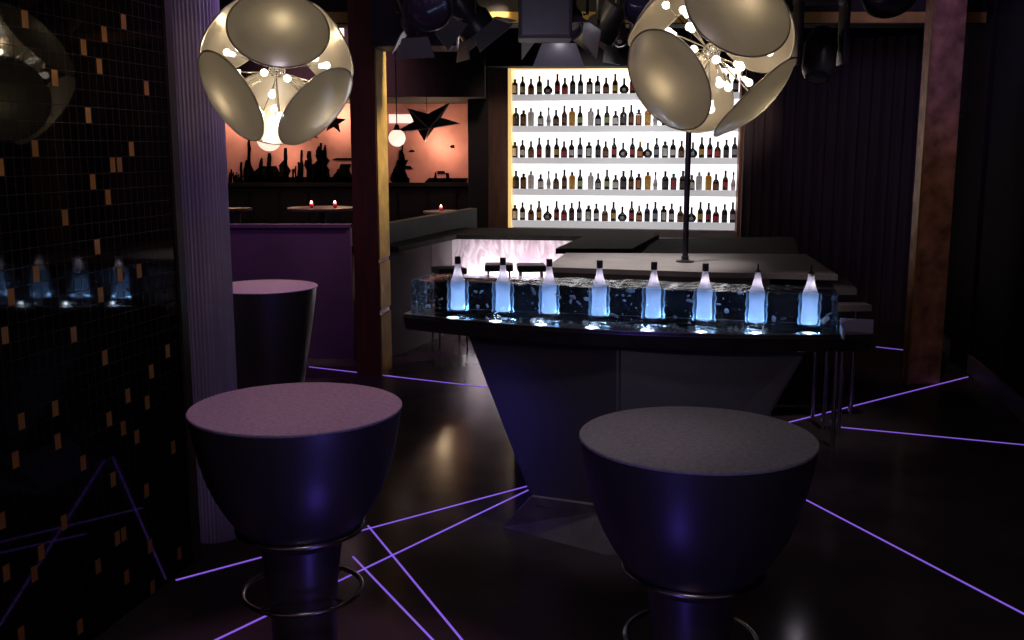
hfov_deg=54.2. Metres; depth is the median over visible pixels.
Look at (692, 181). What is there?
bottle
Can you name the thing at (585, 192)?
shelf
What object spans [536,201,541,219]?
bottle
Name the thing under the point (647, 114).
bottle
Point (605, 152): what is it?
bottle
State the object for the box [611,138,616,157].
bottle
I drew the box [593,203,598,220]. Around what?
bottle
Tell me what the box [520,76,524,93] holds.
bottle
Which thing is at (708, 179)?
bottle
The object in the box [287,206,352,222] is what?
round table
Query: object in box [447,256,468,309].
bottle
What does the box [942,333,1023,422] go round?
baseboard
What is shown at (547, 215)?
bottle
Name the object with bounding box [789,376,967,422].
strip
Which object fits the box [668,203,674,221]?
bottle
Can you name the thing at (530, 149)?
bottle
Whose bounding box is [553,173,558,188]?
bottle
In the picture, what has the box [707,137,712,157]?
bottle
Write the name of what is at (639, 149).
bottle
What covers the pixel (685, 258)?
pole
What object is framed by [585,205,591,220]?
bottle
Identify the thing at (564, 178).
bottle
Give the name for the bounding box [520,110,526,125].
bottle
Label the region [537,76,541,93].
bottle
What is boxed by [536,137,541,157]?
bottle
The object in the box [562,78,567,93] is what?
bottle
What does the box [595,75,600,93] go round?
bottle
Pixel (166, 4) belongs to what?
trim
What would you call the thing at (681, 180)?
bottle
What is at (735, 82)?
bottle
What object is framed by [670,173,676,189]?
bottle
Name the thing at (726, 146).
bottle
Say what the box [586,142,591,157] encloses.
bottle
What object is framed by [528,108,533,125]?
bottle
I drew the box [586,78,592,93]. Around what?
bottle
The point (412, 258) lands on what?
bar counter
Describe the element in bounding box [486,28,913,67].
beam
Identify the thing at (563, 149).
bottle
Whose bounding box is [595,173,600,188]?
bottle
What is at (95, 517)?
wall
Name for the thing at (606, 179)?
bottle
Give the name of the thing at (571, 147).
bottle
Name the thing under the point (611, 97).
shelf
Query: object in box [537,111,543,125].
bottle
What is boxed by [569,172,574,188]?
bottle
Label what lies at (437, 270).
bar stool
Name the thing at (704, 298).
bottle
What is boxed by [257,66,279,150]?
globe lamp
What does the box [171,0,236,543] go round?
pleated curtain
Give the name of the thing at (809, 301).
bottle
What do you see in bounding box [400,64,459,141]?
star
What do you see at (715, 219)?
bottle
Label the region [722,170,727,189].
bottle
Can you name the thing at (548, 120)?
bottle
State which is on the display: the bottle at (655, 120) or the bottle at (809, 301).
the bottle at (655, 120)
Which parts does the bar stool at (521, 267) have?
seat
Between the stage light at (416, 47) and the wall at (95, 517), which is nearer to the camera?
the wall at (95, 517)
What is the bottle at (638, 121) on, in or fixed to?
on the display
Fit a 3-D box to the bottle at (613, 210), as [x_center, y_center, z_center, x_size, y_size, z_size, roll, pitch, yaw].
[1.395,-1.494,13.749,0.077,0.266,0.076,1,10,5]
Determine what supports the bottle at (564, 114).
on the display
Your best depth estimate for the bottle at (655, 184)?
13.56 m
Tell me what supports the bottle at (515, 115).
on the display
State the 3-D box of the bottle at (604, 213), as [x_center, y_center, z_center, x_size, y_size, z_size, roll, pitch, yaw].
[1.280,-1.473,13.775,0.090,0.217,0.088,2,10,9]
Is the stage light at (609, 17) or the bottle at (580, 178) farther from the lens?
the bottle at (580, 178)
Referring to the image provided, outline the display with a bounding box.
[508,68,739,237]
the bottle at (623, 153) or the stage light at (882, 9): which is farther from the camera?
the bottle at (623, 153)
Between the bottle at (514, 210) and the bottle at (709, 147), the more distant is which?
the bottle at (514, 210)
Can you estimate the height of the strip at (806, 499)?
0.004 m
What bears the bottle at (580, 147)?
on the display
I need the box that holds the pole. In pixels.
[676,32,693,262]
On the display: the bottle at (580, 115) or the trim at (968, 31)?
the bottle at (580, 115)
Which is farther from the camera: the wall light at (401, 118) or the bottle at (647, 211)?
the wall light at (401, 118)
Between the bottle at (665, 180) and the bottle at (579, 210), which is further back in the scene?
the bottle at (579, 210)
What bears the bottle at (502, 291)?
in the trough
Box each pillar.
[347,0,391,375]
[468,68,488,227]
[488,68,507,227]
[735,69,745,237]
[901,0,967,383]
[950,0,998,371]
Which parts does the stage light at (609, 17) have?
barn door, barn door, barn door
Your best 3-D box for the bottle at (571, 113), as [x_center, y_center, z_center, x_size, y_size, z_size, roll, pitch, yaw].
[0.820,-2.773,13.646,0.088,0.241,0.086,1,10,9]
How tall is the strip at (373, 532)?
0.004 m
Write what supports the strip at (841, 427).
on the floor at (956, 506)
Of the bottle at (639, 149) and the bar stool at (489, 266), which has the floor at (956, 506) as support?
the bar stool at (489, 266)
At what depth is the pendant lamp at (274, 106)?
4.00 m
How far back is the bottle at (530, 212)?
13.94 m
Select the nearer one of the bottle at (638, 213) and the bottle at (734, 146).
the bottle at (734, 146)
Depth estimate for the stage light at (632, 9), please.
5.98 m
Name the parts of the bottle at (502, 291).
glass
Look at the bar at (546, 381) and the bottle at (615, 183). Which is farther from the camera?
the bottle at (615, 183)
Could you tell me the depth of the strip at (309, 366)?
8.94 m
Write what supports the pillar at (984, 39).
attached to the wall at (998, 328)
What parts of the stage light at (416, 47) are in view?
barn door, barn door, barn door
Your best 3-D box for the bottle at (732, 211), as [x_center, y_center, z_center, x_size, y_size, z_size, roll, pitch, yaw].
[2.968,-1.447,13.449,0.077,0.274,0.076,2,10,12]
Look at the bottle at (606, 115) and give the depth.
13.53 m
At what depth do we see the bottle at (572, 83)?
13.55 m
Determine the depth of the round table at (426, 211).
13.03 m
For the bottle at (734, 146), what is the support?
on the display
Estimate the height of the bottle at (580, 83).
0.264 m
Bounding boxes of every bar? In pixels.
[403,276,873,554]
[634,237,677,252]
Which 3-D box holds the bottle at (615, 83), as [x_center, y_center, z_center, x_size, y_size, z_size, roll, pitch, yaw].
[1.389,-3.182,13.466,0.077,0.264,0.076,3,10,16]
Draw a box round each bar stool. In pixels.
[186,382,401,639]
[431,265,467,349]
[485,262,512,278]
[516,263,545,279]
[579,406,819,639]
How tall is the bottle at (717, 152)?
0.217 m
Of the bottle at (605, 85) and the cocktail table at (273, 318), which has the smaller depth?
the cocktail table at (273, 318)
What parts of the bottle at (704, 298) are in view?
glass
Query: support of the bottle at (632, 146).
on the display
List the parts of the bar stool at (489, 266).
seat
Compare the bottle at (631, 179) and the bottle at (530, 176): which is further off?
the bottle at (530, 176)
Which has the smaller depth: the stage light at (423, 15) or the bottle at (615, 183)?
the stage light at (423, 15)
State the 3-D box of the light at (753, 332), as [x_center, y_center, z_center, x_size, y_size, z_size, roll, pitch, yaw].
[1.237,0.065,5.092,0.068,0.003,0.068,3,10,15]
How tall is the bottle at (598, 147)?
0.245 m
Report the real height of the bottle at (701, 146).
0.272 m
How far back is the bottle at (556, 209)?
13.87 m
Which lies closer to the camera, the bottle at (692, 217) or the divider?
the divider
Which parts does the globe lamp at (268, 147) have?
glass globe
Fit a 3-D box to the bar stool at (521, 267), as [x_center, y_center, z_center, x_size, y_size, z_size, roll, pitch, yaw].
[0.201,-0.183,10.656,0.320,0.831,0.300,0,10,-3]
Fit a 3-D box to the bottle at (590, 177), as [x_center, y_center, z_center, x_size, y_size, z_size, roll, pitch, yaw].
[1.081,-1.915,13.739,0.088,0.233,0.086,3,10,16]
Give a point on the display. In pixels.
(614, 101)
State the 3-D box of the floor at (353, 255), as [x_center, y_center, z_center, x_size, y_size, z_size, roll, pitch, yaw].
[-3.625,-0.291,12.145,5.750,0.550,4.550,0,10,0]
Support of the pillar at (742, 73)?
on the floor at (956, 506)
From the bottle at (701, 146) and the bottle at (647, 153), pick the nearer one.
the bottle at (701, 146)
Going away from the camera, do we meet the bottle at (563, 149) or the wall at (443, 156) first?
the bottle at (563, 149)
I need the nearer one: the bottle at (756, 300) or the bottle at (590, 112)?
the bottle at (756, 300)
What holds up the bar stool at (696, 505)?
on the floor at (956, 506)
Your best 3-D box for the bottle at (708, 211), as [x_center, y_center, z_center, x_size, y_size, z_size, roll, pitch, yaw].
[2.655,-1.453,13.510,0.077,0.264,0.076,2,10,14]
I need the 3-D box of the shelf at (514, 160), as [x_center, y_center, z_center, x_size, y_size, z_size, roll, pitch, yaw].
[1.541,-2.168,13.623,3.109,0.085,0.200,2,10,11]
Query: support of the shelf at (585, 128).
attached to the display
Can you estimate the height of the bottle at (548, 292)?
0.303 m
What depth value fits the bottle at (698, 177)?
13.44 m
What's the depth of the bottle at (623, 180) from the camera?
13.63 m
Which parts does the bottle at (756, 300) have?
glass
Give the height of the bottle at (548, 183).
0.248 m
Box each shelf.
[512,92,739,101]
[512,125,737,132]
[512,158,736,163]
[512,188,735,196]
[512,219,734,228]
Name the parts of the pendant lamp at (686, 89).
bulb, bulb, stem, bulb, bulb, arm, bulb, arm, arm, bulb, bulb, bulb, bulb, arm, stem, bulb, bulb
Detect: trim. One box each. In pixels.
[162,0,200,562]
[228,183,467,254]
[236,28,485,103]
[959,28,971,116]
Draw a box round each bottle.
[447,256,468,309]
[496,257,513,311]
[512,79,517,94]
[512,142,518,157]
[512,205,517,219]
[513,107,518,125]
[513,170,518,188]
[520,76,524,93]
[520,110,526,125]
[520,140,524,157]
[520,173,526,188]
[520,202,524,219]
[528,78,533,93]
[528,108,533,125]
[528,141,533,157]
[528,171,533,188]
[528,204,533,219]
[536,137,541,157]
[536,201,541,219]
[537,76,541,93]
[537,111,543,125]
[537,174,543,188]
[538,259,559,313]
[543,79,552,93]
[543,205,551,219]
[545,139,550,157]
[546,107,550,125]
[546,171,550,188]
[553,110,558,125]
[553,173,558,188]
[554,74,559,93]
[554,138,558,157]
[554,201,558,219]
[561,141,566,157]
[561,204,566,220]
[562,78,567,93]
[562,105,566,125]
[562,169,566,188]
[569,108,574,125]
[569,140,573,157]
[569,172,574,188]
[569,203,574,220]
[570,75,575,93]
[576,201,581,220]
[577,106,582,125]
[577,137,582,157]
[577,169,582,188]
[578,74,582,93]
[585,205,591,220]
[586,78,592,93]
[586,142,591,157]
[588,107,593,125]
[588,172,593,188]
[588,260,609,315]
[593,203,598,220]
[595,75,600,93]
[595,109,600,125]
[595,139,600,157]
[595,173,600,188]
[602,141,608,157]
[602,205,607,220]
[603,77,608,93]
[604,106,609,125]
[604,169,609,188]
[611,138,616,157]
[611,202,615,220]
[612,74,617,92]
[612,111,618,124]
[612,175,618,188]
[617,206,626,220]
[618,142,627,157]
[619,78,628,92]
[620,107,626,124]
[620,171,626,189]
[628,105,633,124]
[628,170,633,189]
[629,138,634,157]
[629,201,633,220]
[630,81,634,92]
[635,109,641,124]
[635,173,641,189]
[636,205,641,221]
[637,141,642,157]
[641,262,664,317]
[643,142,652,157]
[644,110,650,124]
[644,203,649,221]
[645,172,650,189]
[652,202,657,221]
[653,117,657,124]
[653,138,658,157]
[653,172,657,189]
[660,206,666,221]
[662,141,667,157]
[662,171,668,189]
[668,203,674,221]
[670,139,675,157]
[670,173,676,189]
[677,206,682,221]
[678,141,684,157]
[679,170,684,189]
[689,207,695,221]
[690,175,694,189]
[691,142,697,157]
[692,263,716,320]
[696,172,701,189]
[697,202,702,221]
[699,137,704,157]
[705,172,711,189]
[705,203,710,221]
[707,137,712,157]
[712,174,718,189]
[712,206,718,222]
[714,141,720,157]
[721,204,727,222]
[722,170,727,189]
[723,139,728,157]
[729,202,734,222]
[731,137,737,157]
[731,172,735,189]
[733,71,738,91]
[745,263,768,322]
[797,265,821,324]
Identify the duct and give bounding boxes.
[371,0,458,51]
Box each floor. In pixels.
[94,319,1023,639]
[353,255,355,355]
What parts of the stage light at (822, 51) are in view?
fork arm, fork arm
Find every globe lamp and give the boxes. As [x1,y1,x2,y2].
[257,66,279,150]
[389,52,404,146]
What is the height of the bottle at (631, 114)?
0.276 m
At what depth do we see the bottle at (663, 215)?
13.59 m
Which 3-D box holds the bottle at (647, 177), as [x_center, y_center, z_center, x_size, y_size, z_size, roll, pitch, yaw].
[1.846,-1.893,13.594,0.088,0.238,0.086,1,10,8]
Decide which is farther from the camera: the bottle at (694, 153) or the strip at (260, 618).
the bottle at (694, 153)
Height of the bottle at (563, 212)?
0.222 m
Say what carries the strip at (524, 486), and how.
on the floor at (956, 506)
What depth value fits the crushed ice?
5.21 m
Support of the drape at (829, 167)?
hanging from the wall at (998, 328)
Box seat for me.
[580,441,817,603]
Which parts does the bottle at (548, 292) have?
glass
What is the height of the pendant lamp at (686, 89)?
1.538 m
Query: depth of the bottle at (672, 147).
13.44 m
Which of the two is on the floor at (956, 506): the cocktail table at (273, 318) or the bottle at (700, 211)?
the cocktail table at (273, 318)
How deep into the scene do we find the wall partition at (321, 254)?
9.65 m
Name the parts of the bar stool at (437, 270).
leg, leg, seat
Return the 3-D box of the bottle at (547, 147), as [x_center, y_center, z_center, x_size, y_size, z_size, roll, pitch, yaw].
[0.497,-2.364,13.778,0.079,0.247,0.078,1,10,7]
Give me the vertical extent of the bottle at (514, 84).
0.211 m
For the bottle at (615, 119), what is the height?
0.198 m
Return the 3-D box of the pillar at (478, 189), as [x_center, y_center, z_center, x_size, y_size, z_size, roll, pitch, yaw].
[-0.443,-2.015,13.199,0.260,3.600,0.300,0,10,0]
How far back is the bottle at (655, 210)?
13.62 m
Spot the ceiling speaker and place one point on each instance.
(539, 21)
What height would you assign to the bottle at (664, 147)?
0.218 m
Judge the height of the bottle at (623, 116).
0.251 m
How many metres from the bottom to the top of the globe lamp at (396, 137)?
1.532 m
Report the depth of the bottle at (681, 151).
13.42 m
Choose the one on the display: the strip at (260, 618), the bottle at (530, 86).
the bottle at (530, 86)
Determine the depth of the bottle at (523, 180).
13.88 m
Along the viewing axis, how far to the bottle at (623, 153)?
13.58 m
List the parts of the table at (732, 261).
leg, leg, leg, leg, leg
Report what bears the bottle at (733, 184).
on the display
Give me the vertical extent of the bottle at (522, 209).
0.247 m
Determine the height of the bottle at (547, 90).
0.201 m
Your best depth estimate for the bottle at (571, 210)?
13.83 m
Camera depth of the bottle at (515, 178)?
13.90 m
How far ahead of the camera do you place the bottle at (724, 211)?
13.45 m
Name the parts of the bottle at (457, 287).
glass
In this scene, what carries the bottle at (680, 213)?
on the display
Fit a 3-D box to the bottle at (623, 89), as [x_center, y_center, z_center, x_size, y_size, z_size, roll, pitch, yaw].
[1.508,-3.149,13.448,0.132,0.205,0.063,1,10,7]
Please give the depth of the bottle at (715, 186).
13.40 m
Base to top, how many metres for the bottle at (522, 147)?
0.240 m
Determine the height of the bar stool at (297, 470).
1.100 m
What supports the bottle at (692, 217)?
on the display
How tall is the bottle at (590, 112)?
0.243 m
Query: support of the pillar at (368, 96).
on the floor at (956, 506)
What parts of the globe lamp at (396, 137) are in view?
glass globe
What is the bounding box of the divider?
[389,208,476,242]
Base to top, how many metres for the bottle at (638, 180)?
0.216 m
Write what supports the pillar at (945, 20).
on the floor at (956, 506)
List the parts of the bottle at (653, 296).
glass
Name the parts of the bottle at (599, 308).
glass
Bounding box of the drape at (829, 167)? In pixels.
[740,34,923,324]
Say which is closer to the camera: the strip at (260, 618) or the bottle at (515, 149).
the strip at (260, 618)
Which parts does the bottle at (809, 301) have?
glass, pour spout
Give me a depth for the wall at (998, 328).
8.38 m
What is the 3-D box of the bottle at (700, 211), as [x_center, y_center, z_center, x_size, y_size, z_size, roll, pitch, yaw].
[2.548,-1.460,13.529,0.077,0.274,0.076,1,10,6]
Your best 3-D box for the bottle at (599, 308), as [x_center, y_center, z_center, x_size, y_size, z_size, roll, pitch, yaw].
[0.473,-0.172,5.417,0.118,0.303,0.124,4,10,22]
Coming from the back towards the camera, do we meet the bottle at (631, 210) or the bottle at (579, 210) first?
the bottle at (579, 210)
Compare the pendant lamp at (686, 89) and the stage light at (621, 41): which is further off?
the stage light at (621, 41)
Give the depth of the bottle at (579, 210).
13.81 m
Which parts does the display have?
panel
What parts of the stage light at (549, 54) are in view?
barn door, barn door, barn door, barn door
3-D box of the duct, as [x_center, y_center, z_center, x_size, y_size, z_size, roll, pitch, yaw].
[-0.816,-2.685,8.523,0.700,0.727,0.500,0,10,0]
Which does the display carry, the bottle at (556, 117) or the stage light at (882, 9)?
the bottle at (556, 117)
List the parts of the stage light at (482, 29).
barn door, barn door, barn door, barn door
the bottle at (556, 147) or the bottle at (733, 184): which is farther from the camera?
the bottle at (556, 147)
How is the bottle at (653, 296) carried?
in the trough
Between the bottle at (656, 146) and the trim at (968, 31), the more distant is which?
the bottle at (656, 146)
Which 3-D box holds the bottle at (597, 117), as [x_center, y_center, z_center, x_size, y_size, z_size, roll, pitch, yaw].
[1.170,-2.752,13.582,0.090,0.222,0.088,1,10,8]
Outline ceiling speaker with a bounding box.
[518,0,572,42]
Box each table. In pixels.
[229,207,251,222]
[232,279,317,389]
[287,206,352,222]
[423,210,453,213]
[552,237,871,447]
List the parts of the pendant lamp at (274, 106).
bulb, bulb, bulb, arm, bulb, bulb, arm, bulb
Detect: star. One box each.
[326,117,345,132]
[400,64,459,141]
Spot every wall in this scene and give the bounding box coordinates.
[0,0,192,639]
[225,104,467,182]
[914,0,1023,396]
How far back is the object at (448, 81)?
12.28 m
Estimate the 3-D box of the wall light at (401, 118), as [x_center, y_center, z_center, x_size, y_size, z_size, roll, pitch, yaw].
[-1.456,-2.818,14.006,0.530,0.117,0.039,0,10,0]
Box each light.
[389,114,412,122]
[391,0,467,59]
[403,0,452,31]
[452,0,516,62]
[521,0,601,65]
[573,0,624,64]
[614,0,630,47]
[622,0,649,25]
[748,331,761,333]
[792,0,850,84]
[861,0,915,18]
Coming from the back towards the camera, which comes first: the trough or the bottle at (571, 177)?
the bottle at (571, 177)
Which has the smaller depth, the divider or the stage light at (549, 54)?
the stage light at (549, 54)
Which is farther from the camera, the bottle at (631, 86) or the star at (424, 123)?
the bottle at (631, 86)
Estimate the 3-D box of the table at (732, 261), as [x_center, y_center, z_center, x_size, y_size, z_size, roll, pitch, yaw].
[1.616,-0.087,9.268,2.544,1.100,4.858,1,10,8]
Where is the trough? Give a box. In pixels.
[411,273,837,335]
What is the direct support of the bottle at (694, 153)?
on the display
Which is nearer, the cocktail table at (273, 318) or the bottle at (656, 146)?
the cocktail table at (273, 318)
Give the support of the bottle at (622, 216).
on the display
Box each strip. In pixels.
[176,486,526,580]
[214,490,528,639]
[309,366,488,387]
[352,556,433,639]
[367,525,462,639]
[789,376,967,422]
[806,499,1023,614]
[841,427,1023,444]
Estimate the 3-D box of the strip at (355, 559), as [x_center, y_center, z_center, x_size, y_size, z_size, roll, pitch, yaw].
[-0.536,1.265,4.531,0.008,0.004,1.096,-5,11,-28]
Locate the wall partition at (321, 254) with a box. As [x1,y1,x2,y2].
[230,223,354,358]
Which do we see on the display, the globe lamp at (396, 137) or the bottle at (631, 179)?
the bottle at (631, 179)
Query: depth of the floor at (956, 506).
5.13 m
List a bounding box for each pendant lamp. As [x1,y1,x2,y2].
[198,0,353,144]
[627,0,796,136]
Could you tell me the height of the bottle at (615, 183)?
0.197 m
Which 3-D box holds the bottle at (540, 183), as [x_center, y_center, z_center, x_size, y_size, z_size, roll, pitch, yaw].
[0.397,-1.922,13.872,0.090,0.203,0.088,1,10,6]
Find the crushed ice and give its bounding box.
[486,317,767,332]
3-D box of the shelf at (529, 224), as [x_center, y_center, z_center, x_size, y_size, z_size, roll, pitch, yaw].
[1.541,-1.318,13.766,3.109,0.085,0.200,2,10,11]
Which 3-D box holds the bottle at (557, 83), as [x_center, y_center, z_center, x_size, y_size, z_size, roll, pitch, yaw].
[0.618,-3.211,13.612,0.077,0.273,0.076,1,10,8]
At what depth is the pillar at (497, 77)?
13.20 m

